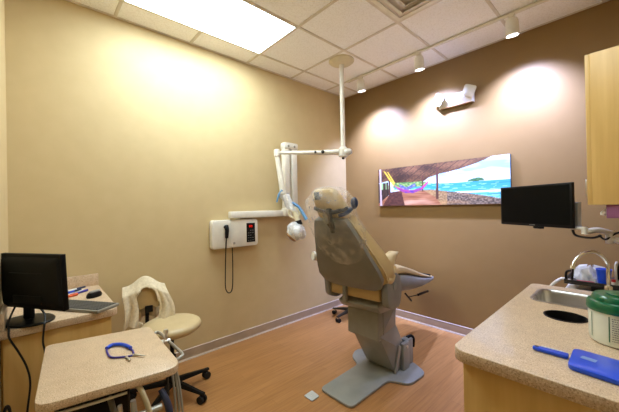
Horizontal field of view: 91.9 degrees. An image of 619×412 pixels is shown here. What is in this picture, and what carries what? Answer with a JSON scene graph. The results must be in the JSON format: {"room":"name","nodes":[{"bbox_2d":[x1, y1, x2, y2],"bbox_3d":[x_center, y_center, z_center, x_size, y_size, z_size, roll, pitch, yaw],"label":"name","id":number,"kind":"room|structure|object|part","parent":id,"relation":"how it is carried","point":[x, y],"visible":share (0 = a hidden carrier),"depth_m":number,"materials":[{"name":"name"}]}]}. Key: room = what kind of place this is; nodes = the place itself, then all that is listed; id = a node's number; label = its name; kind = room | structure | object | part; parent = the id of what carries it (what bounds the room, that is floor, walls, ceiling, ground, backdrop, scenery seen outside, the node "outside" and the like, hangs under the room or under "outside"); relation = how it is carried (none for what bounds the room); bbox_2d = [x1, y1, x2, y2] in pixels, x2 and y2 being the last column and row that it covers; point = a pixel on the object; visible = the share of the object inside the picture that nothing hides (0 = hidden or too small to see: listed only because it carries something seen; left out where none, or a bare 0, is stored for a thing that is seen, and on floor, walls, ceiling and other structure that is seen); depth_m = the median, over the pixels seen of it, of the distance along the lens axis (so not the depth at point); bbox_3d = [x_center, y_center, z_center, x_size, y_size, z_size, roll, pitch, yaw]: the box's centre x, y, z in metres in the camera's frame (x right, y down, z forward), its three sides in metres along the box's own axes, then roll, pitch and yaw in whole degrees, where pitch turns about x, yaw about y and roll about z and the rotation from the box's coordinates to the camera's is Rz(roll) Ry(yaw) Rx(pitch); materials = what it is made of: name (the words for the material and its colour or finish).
{"room":"dental clinic","nodes":[
{"label":"dental clinic","id":0,"kind":"room"},
{"bbox_2d":[0,0,8,411],"bbox_3d":[-1.373,-0.059,1.208,0.120,2.986,2.075,-1,0,-42],"label":"wall","id":1,"kind":"structure","parent":0,"point":[3,128],"depth_m":1.78,"materials":[{"name":"beige paint"}]},
{"bbox_2d":[5,0,346,352],"bbox_3d":[-0.779,-0.064,3.228,3.684,2.986,0.100,-1,0,-42],"label":"wall","id":2,"kind":"structure","parent":0,"point":[126,140],"depth_m":2.66,"materials":[{"name":"beige paint"}]},
{"bbox_2d":[67,273,98,288],"bbox_3d":[-1.820,0.572,2.177,0.470,0.088,0.020,-1,0,-42],"label":"backsplash","id":3,"kind":"structure","parent":2,"relation":"attached to","point":[73,282],"depth_m":2.26,"materials":[{"name":"beige laminate"}]},
{"bbox_2d":[209,219,257,292],"bbox_3d":[-0.754,0.513,3.087,0.523,0.746,0.122,-1,0,-42],"label":"control box","id":4,"kind":"object","parent":2,"relation":"attached to","point":[223,234],"visible":1,"depth_m":3.04,"materials":[{"name":"white plastic"}]},
{"bbox_2d":[224,225,232,292],"bbox_3d":[-0.805,0.537,3.014,0.114,0.700,0.084,-1,0,-42],"label":"handset","id":5,"kind":"object","parent":4,"relation":"attached to","point":[228,229],"depth_m":3.02,"materials":[{"name":"black plastic"}]},
{"bbox_2d":[175,299,342,362],"bbox_3d":[-0.530,1.375,3.349,2.990,0.100,0.014,-1,0,-42],"label":"baseboard","id":6,"kind":"structure","parent":2,"relation":"attached to","point":[205,348],"depth_m":3.26,"materials":[{"name":"plastic"}]},
{"bbox_2d":[228,142,297,218],"bbox_3d":[-0.483,-0.306,3.337,0.897,0.860,0.144,-1,0,-42],"label":"support","id":7,"kind":"object","parent":2,"relation":"attached to","point":[289,162],"visible":0.77,"depth_m":3.47,"materials":[{"name":"white metal"}]},
{"bbox_2d":[130,305,463,411],"bbox_3d":[-0.186,1.463,1.597,5.050,0.100,3.260,-1,0,-42],"label":"floor","id":8,"kind":"structure","parent":0,"point":[273,370],"depth_m":2.52,"materials":[{"name":"brown wood"}]},
{"bbox_2d":[3,405,11,411],"bbox_3d":[-1.432,1.187,1.410,0.027,0.478,0.061,-1,0,-9],"label":"cable","id":9,"kind":"object","parent":8,"relation":"on","point":[7,407],"visible":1,"depth_m":1.43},
{"bbox_2d":[0,316,111,411],"bbox_3d":[-1.582,1.045,1.889,0.460,0.790,0.752,-1,0,-42],"label":"base cabinet","id":10,"kind":"object","parent":8,"relation":"on","point":[14,375],"visible":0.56,"depth_m":1.52,"materials":[{"name":"brown wood"}]},
{"bbox_2d":[0,273,116,340],"bbox_3d":[-1.569,0.586,1.889,0.490,0.128,0.783,-1,0,-42],"label":"countertop","id":11,"kind":"structure","parent":10,"relation":"on","point":[63,318],"depth_m":1.68,"materials":[{"name":"beige laminate"}]},
{"bbox_2d":[1,253,68,328],"bbox_3d":[-1.425,0.425,1.570,0.410,0.360,0.191,-1,0,6],"label":"monitor","id":12,"kind":"object","parent":11,"relation":"on","point":[30,282],"visible":0.88,"depth_m":1.51,"materials":[{"name":"black plastic"}]},
{"bbox_2d":[7,306,30,411],"bbox_3d":[-1.470,0.961,1.523,0.086,0.914,0.186,-1,0,-42],"label":"cable","id":13,"kind":"object","parent":12,"relation":"attached to","point":[11,314],"visible":0.95,"depth_m":1.49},
{"bbox_2d":[40,309,45,351],"bbox_3d":[-1.370,0.972,1.546,0.090,0.888,0.036,-1,0,26],"label":"cable","id":14,"kind":"object","parent":12,"relation":"attached to","point":[42,310],"visible":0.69,"depth_m":1.52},
{"bbox_2d":[68,293,77,297],"bbox_3d":[-1.611,0.601,1.987,0.022,0.022,0.124,-1,0,26],"label":"marker pen","id":15,"kind":"object","parent":11,"relation":"on","point":[73,294],"visible":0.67,"depth_m":2.01,"materials":[{"name":"orange plastic"}]},
{"bbox_2d":[66,299,118,313],"bbox_3d":[-1.377,0.595,1.789,0.440,0.020,0.145,-1,0,13],"label":"keyboard","id":16,"kind":"object","parent":11,"relation":"on","point":[83,306],"visible":0.67,"depth_m":1.75,"materials":[{"name":"grey plastic"}]},
{"bbox_2d":[86,289,101,298],"bbox_3d":[-1.441,0.586,2.005,0.064,0.042,0.103,-1,0,13],"label":"mouse","id":17,"kind":"object","parent":11,"relation":"on","point":[94,293],"visible":1,"depth_m":1.98,"materials":[{"name":"black plastic"}]},
{"bbox_2d":[35,327,183,411],"bbox_3d":[-0.819,1.003,1.256,0.482,0.839,0.637,-1,0,-42],"label":"cart","id":18,"kind":"object","parent":8,"relation":"on","point":[79,375],"visible":1,"depth_m":1.14,"materials":[{"name":"beige laminate"}]},
{"bbox_3d":[-0.754,0.683,1.035,0.213,0.012,0.010,-1,0,-33],"label":"edge rail","id":19,"kind":"part","parent":18,"relation":"part of","materials":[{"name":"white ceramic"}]},
{"bbox_3d":[-0.779,0.790,1.108,0.190,0.225,0.010,-1,0,-42],"label":"drawer","id":20,"kind":"part","parent":18,"relation":"part of","materials":[{"name":"black plastic"}]},
{"bbox_2d":[105,342,145,360],"bbox_3d":[-0.792,0.616,1.263,0.230,0.015,0.093,-1,0,37],"label":"safety glasses","id":21,"kind":"object","parent":18,"relation":"on","point":[128,346],"visible":1,"depth_m":1.28,"materials":[{"name":"blue plastic"}]},
{"bbox_3d":[-0.807,0.619,1.260,0.158,0.008,0.083,-1,0,2],"label":"cord","id":22,"kind":"part","parent":21,"relation":"part of","materials":[{"name":"blue plastic"}]},
{"bbox_3d":[-0.637,0.750,1.121,0.171,0.182,0.034,-1,0,30],"label":"holder arm","id":23,"kind":"part","parent":18,"relation":"part of","materials":[{"name":"beige plastic"}]},
{"bbox_3d":[-0.676,0.616,1.417,0.029,0.068,0.022,-1,0,-42],"label":"rail knob","id":24,"kind":"part","parent":18,"relation":"part of","materials":[{"name":"silver metal"}]},
{"bbox_3d":[-0.670,0.648,1.385,0.072,0.034,0.356,-1,0,-42],"label":"handle rail","id":25,"kind":"part","parent":18,"relation":"part of","materials":[{"name":"grey metal"}]},
{"bbox_2d":[130,287,210,406],"bbox_3d":[-1.041,1.031,2.292,0.590,0.800,0.596,-1,0,-42],"label":"stool","id":26,"kind":"object","parent":8,"relation":"on","point":[179,325],"visible":0.54,"depth_m":2.24,"materials":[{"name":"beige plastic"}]},
{"bbox_3d":[-1.205,0.863,2.339,0.221,0.257,0.042,-1,0,26],"label":"post","id":27,"kind":"part","parent":26,"relation":"part of","materials":[{"name":"black plastic"}]},
{"bbox_3d":[-1.200,1.344,2.237,0.270,0.053,0.044,-1,0,-13],"label":"leg","id":28,"kind":"part","parent":26,"relation":"part of","materials":[{"name":"black plastic"}]},
{"bbox_2d":[122,276,174,330],"bbox_3d":[-1.268,0.758,2.369,0.361,0.414,0.205,-1,0,-31],"label":"backrest","id":29,"kind":"object","parent":26,"relation":"on","point":[133,315],"visible":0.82,"depth_m":2.33,"materials":[{"name":"beige fabric"}]},
{"bbox_3d":[-1.284,0.721,2.369,0.250,0.170,0.060,-1,0,-31],"label":"backrest","id":30,"kind":"part","parent":26,"relation":"part of","materials":[{"name":"beige fabric"}]},
{"bbox_3d":[-1.052,1.341,2.111,0.044,0.053,0.270,-1,0,5],"label":"leg","id":31,"kind":"part","parent":26,"relation":"part of","materials":[{"name":"black plastic"}]},
{"bbox_3d":[-1.048,0.916,2.277,0.424,0.081,0.424,-1,0,-42],"label":"seat","id":32,"kind":"part","parent":26,"relation":"part of","materials":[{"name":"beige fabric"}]},
{"bbox_3d":[-0.887,1.338,2.212,0.270,0.053,0.044,-1,0,23],"label":"leg","id":33,"kind":"part","parent":26,"relation":"part of","materials":[{"name":"black plastic"}]},
{"bbox_3d":[-0.932,1.339,2.401,0.044,0.053,0.270,-1,0,41],"label":"leg","id":34,"kind":"part","parent":26,"relation":"part of","materials":[{"name":"black plastic"}]},
{"bbox_2d":[304,391,318,400],"bbox_3d":[0.018,1.405,2.217,0.085,0.011,0.092,-1,0,-42],"label":"floor outlet cover","id":35,"kind":"object","parent":8,"relation":"on","point":[311,395],"visible":1,"depth_m":2.21,"materials":[{"name":"silver metal"}]},
{"bbox_2d":[332,307,347,322],"bbox_3d":[0.520,1.156,3.779,0.519,0.500,0.540,-1,0,-42],"label":"stool","id":36,"kind":"object","parent":8,"relation":"on","point":[334,311],"visible":0.27,"depth_m":3.77,"materials":[{"name":"black plastic"}]},
{"bbox_3d":[0.410,1.318,3.867,0.240,0.053,0.044,-1,0,32],"label":"leg","id":37,"kind":"part","parent":36,"relation":"part of","materials":[{"name":"grey metal"}]},
{"bbox_3d":[0.426,1.317,3.689,0.241,0.053,0.045,-1,0,-42],"label":"leg","id":38,"kind":"part","parent":36,"relation":"part of","materials":[{"name":"grey metal"}]},
{"bbox_2d":[311,188,433,407],"bbox_3d":[0.680,0.626,2.670,1.765,1.545,0.662,-1,0,-42],"label":"dental chair","id":39,"kind":"object","parent":8,"relation":"on","point":[351,263],"visible":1,"depth_m":2.31,"materials":[{"name":"grey paint"}]},
{"bbox_3d":[0.050,0.408,2.450,0.052,0.075,0.072,-1,0,-22],"label":"armrest","id":40,"kind":"part","parent":39,"relation":"part of","materials":[{"name":"beige plastic"}]},
{"bbox_3d":[0.263,0.009,2.042,0.142,0.141,0.053,-1,0,-8],"label":"headrest lever","id":41,"kind":"part","parent":39,"relation":"part of","materials":[{"name":"blue plastic"}]},
{"bbox_2d":[350,213,394,284],"bbox_3d":[0.287,0.324,2.290,0.610,0.565,0.377,-1,0,42],"label":"cushion","id":42,"kind":"object","parent":39,"relation":"on","point":[369,264],"depth_m":2.12,"materials":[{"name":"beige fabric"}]},
{"bbox_3d":[0.488,1.391,2.478,0.865,0.021,0.652,-1,0,-42],"label":"plate","id":43,"kind":"part","parent":39,"relation":"part of","materials":[{"name":"grey paint"}]},
{"bbox_3d":[0.598,1.177,2.566,0.386,0.387,0.284,-1,0,-42],"label":"linkage arm","id":44,"kind":"part","parent":39,"relation":"part of","materials":[{"name":"grey paint"}]},
{"bbox_3d":[0.732,1.265,2.480,0.095,0.206,0.017,-1,0,-42],"label":"link rod","id":45,"kind":"part","parent":39,"relation":"part of","materials":[{"name":"grey metal"}]},
{"bbox_2d":[395,264,431,276],"bbox_3d":[0.800,0.618,2.863,0.490,0.300,1.220,-1,0,42],"label":"seat cushion","id":46,"kind":"object","parent":39,"relation":"on","point":[402,271],"depth_m":2.57,"materials":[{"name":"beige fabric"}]},
{"bbox_2d":[463,363,599,411],"bbox_3d":[1.155,0.952,1.204,1.143,0.870,0.650,-1,0,-42],"label":"base cabinet","id":47,"kind":"object","parent":8,"relation":"on","point":[484,391],"visible":0.06,"depth_m":0.94,"materials":[{"name":"brown wood"}]},
{"bbox_2d":[455,284,618,411],"bbox_3d":[1.149,0.496,1.203,1.203,0.040,0.648,-1,0,-42],"label":"countertop","id":48,"kind":"structure","parent":47,"relation":"on","point":[502,344],"depth_m":1.02,"materials":[{"name":"beige laminate"}]},
{"bbox_2d":[530,289,588,309],"bbox_3d":[1.375,0.556,1.470,0.300,0.174,0.441,-1,0,-42],"label":"sink","id":49,"kind":"object","parent":48,"relation":"in","point":[564,298],"visible":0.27,"depth_m":1.63,"materials":[{"name":"silver metal"}]},
{"bbox_2d":[543,310,587,322],"bbox_3d":[1.105,0.578,1.292,0.150,0.209,0.150,-1,0,-42],"label":"chute","id":50,"kind":"object","parent":48,"relation":"in","point":[564,316],"visible":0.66,"depth_m":1.34,"materials":[{"name":"black plastic"}]},
{"bbox_2d":[533,345,618,385],"bbox_3d":[0.851,0.472,0.887,0.151,0.016,0.316,-1,0,-37],"label":"mirror","id":51,"kind":"object","parent":48,"relation":"on","point":[604,368],"visible":1,"depth_m":0.89,"materials":[{"name":"blue plastic"}]},
{"bbox_3d":[0.787,0.476,0.979,0.028,0.012,0.092,-1,0,-42],"label":"handle","id":52,"kind":"part","parent":51,"relation":"part of","materials":[{"name":"blue plastic"}]},
{"bbox_2d":[569,250,612,289],"bbox_3d":[1.512,0.349,1.538,0.341,0.243,0.108,-1,0,14],"label":"faucet","id":53,"kind":"object","parent":48,"relation":"on","point":[607,286],"visible":0.89,"depth_m":1.54,"materials":[{"name":"silver metal"}]},
{"bbox_2d":[586,290,618,348],"bbox_3d":[1.084,0.388,1.044,0.176,0.177,0.176,-1,0,-42],"label":"wipes canister","id":54,"kind":"object","parent":48,"relation":"on","point":[603,305],"visible":1,"depth_m":1.02,"materials":[{"name":"white plastic"}]},
{"bbox_3d":[1.083,0.336,1.045,0.176,0.058,0.176,-1,0,-42],"label":"lid","id":55,"kind":"part","parent":54,"relation":"part of","materials":[{"name":"green plastic"}]},
{"bbox_2d":[550,269,618,291],"bbox_3d":[1.898,0.878,1.882,0.400,0.989,0.598,-1,0,-42],"label":"cart","id":56,"kind":"object","parent":8,"relation":"on","point":[572,283],"visible":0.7,"depth_m":1.89,"materials":[{"name":"black metal"}]},
{"bbox_3d":[1.643,0.543,1.968,0.143,0.136,0.084,-1,0,-11],"label":"arm","id":57,"kind":"part","parent":56,"relation":"part of","materials":[{"name":"white ceramic"}]},
{"bbox_3d":[1.653,0.442,1.904,0.014,0.106,0.050,-1,0,-42],"label":"tray rail","id":58,"kind":"part","parent":56,"relation":"part of","materials":[{"name":"black plastic"}]},
{"bbox_2d":[574,264,600,282],"bbox_3d":[1.793,0.423,1.915,0.140,0.100,0.152,-1,0,-5],"label":"plastic bag","id":59,"kind":"object","parent":56,"relation":"on","point":[583,275],"visible":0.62,"depth_m":1.92,"materials":[{"name":"white plastic"}]},
{"bbox_2d":[564,272,618,289],"bbox_3d":[1.913,0.473,1.844,0.340,0.028,0.490,-1,0,-42],"label":"tray","id":60,"kind":"object","parent":56,"relation":"on","point":[568,279],"depth_m":1.85,"materials":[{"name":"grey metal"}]},
{"bbox_2d":[595,268,611,283],"bbox_3d":[1.779,0.427,1.811,0.076,0.094,0.076,-1,0,-42],"label":"cup","id":61,"kind":"object","parent":56,"relation":"on","point":[601,272],"visible":0.58,"depth_m":1.80,"materials":[{"name":"plastic"}]},
{"bbox_2d":[614,261,618,285],"bbox_3d":[1.906,0.408,1.768,0.130,0.129,0.145,-1,0,-42],"label":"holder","id":62,"kind":"object","parent":56,"relation":"on","point":[616,265],"visible":0.78,"depth_m":1.77,"materials":[{"name":"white plastic"}]},
{"bbox_2d":[66,0,609,97],"bbox_3d":[-0.244,-1.609,1.606,5.050,0.086,3.260,-1,0,-42],"label":"ceiling","id":63,"kind":"structure","parent":0,"point":[361,30],"depth_m":2.73,"materials":[{"name":"tile"}]},
{"bbox_2d":[122,0,297,54],"bbox_3d":[-0.755,-1.555,2.437,1.216,0.010,0.606,-1,0,-42],"label":"recessed light","id":64,"kind":"object","parent":63,"relation":"in","point":[241,23],"visible":1,"depth_m":2.49,"materials":[{"name":"white plastic"}]},
{"bbox_2d":[274,54,353,241],"bbox_3d":[0.059,-0.595,3.222,0.886,1.954,0.274,-1,0,-5],"label":"lamp","id":65,"kind":"object","parent":63,"relation":"hanging from","point":[294,232],"visible":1,"depth_m":3.22,"materials":[{"name":"white metal"}]},
{"bbox_3d":[-0.315,-0.327,3.250,0.116,0.446,0.071,-1,0,14],"label":"arm","id":66,"kind":"part","parent":65,"relation":"part of","materials":[{"name":"white metal"}]},
{"bbox_3d":[-0.232,-0.040,3.240,0.159,0.229,0.056,-1,0,4],"label":"drop arm","id":67,"kind":"part","parent":65,"relation":"part of","materials":[{"name":"white ceramic"}]},
{"bbox_3d":[-0.019,-0.576,3.249,0.668,0.063,0.090,-1,0,0],"label":"arm","id":68,"kind":"part","parent":65,"relation":"part of","materials":[{"name":"white metal"}]},
{"bbox_3d":[0.346,-1.554,3.251,0.274,0.047,0.274,-1,0,-42],"label":"ceiling plate","id":69,"kind":"part","parent":65,"relation":"part of","materials":[{"name":"beige metal"}]},
{"bbox_2d":[370,0,438,21],"bbox_3d":[0.743,-1.576,2.156,0.586,0.025,0.586,-1,0,-42],"label":"ceiling vent","id":70,"kind":"object","parent":63,"relation":"in","point":[403,9],"visible":1,"depth_m":2.37,"materials":[{"name":"white metal"}]},
{"bbox_2d":[346,0,548,82],"bbox_3d":[1.236,-1.581,2.961,0.034,0.018,2.250,-1,0,-42],"label":"track rail","id":71,"kind":"object","parent":63,"relation":"attached to","point":[539,2],"visible":1,"depth_m":2.79,"materials":[{"name":"white metal"}]},
{"bbox_2d":[357,77,365,92],"bbox_3d":[0.627,-1.472,3.635,0.112,0.177,0.098,-1,0,-42],"label":"track light","id":72,"kind":"object","parent":71,"relation":"attached to","point":[360,83],"visible":1,"depth_m":3.60,"materials":[{"name":"white metal"}]},
{"bbox_2d":[414,52,424,71],"bbox_3d":[1.130,-1.484,3.086,0.112,0.177,0.098,-1,0,-42],"label":"track light","id":73,"kind":"object","parent":71,"relation":"attached to","point":[418,60],"visible":1,"depth_m":3.05,"materials":[{"name":"white metal"}]},
{"bbox_2d":[505,13,519,37],"bbox_3d":[1.681,-1.496,2.485,0.112,0.177,0.098,-1,0,-42],"label":"track light","id":74,"kind":"object","parent":71,"relation":"attached to","point":[511,24],"visible":1,"depth_m":2.45,"materials":[{"name":"white metal"}]},
{"bbox_2d":[345,0,618,328],"bbox_3d":[1.643,-0.110,3.237,0.100,2.986,3.160,-1,0,-42],"label":"wall","id":75,"kind":"structure","parent":0,"point":[529,105],"depth_m":3.01,"materials":[{"name":"brown paint"}]},
{"bbox_2d":[396,309,472,336],"bbox_3d":[1.595,1.335,3.231,0.014,0.100,3.060,-1,0,-42],"label":"baseboard","id":76,"kind":"structure","parent":75,"relation":"attached to","point":[438,324],"depth_m":3.42,"materials":[{"name":"plastic"}]},
{"bbox_2d":[378,154,511,205],"bbox_3d":[1.412,-0.247,3.384,0.036,0.470,1.475,-1,0,-42],"label":"picture","id":77,"kind":"object","parent":75,"relation":"attached to","point":[481,180],"visible":0.97,"depth_m":3.25},
{"bbox_2d":[433,84,475,109],"bbox_3d":[1.534,-1.150,3.173,0.123,0.170,0.444,-1,0,-42],"label":"emergency light","id":78,"kind":"object","parent":75,"relation":"attached to","point":[466,96],"visible":1,"depth_m":3.15,"materials":[{"name":"white plastic"}]},
{"bbox_3d":[1.559,-1.069,3.192,0.038,0.006,0.310,-1,0,-42],"label":"plate","id":79,"kind":"part","parent":78,"relation":"part of","materials":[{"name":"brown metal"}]},
{"bbox_3d":[0.852,-0.103,0.437,4.850,2.986,0.100,-1,0,-42],"label":"wall","id":80,"kind":"structure","parent":0,"visible":0},
{"bbox_2d":[571,202,618,243],"bbox_3d":[1.771,0.158,1.837,0.173,0.438,0.755,-1,0,-35],"label":"monitor arm","id":81,"kind":"object","parent":80,"relation":"attached to","point":[610,238],"visible":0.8,"depth_m":1.83,"materials":[{"name":"grey metal"}]},
{"bbox_2d":[501,182,574,228],"bbox_3d":[1.602,0.006,2.134,0.043,0.306,0.553,-1,0,-10],"label":"monitor","id":82,"kind":"object","parent":81,"relation":"attached to","point":[544,205],"visible":1,"depth_m":2.07,"materials":[{"name":"black plastic"}]},
{"bbox_3d":[1.662,0.046,2.037,0.034,0.210,0.321,-1,0,-12],"label":"mount plate","id":83,"kind":"part","parent":81,"relation":"part of","materials":[{"name":"grey metal"}]},
{"bbox_2d":[584,45,618,204],"bbox_3d":[1.782,-0.390,1.638,0.750,0.755,0.405,-1,0,-42],"label":"upper cabinet","id":84,"kind":"object","parent":80,"relation":"attached to","point":[601,67],"visible":1,"depth_m":1.46,"materials":[{"name":"brown wood"}]},
{"bbox_3d":[1.537,-0.385,1.628,0.372,0.753,0.019,-1,0,-42],"label":"door","id":85,"kind":"part","parent":84,"relation":"part of","materials":[{"name":"brown wood"}]},
{"bbox_2d":[600,205,618,217],"bbox_3d":[1.556,0.025,1.441,0.120,0.065,0.224,-1,0,-42],"label":"glove box","id":86,"kind":"object","parent":84,"relation":"attached to","point":[612,211],"visible":0.98,"depth_m":1.45,"materials":[{"name":"pink cardboard"}]}
]}

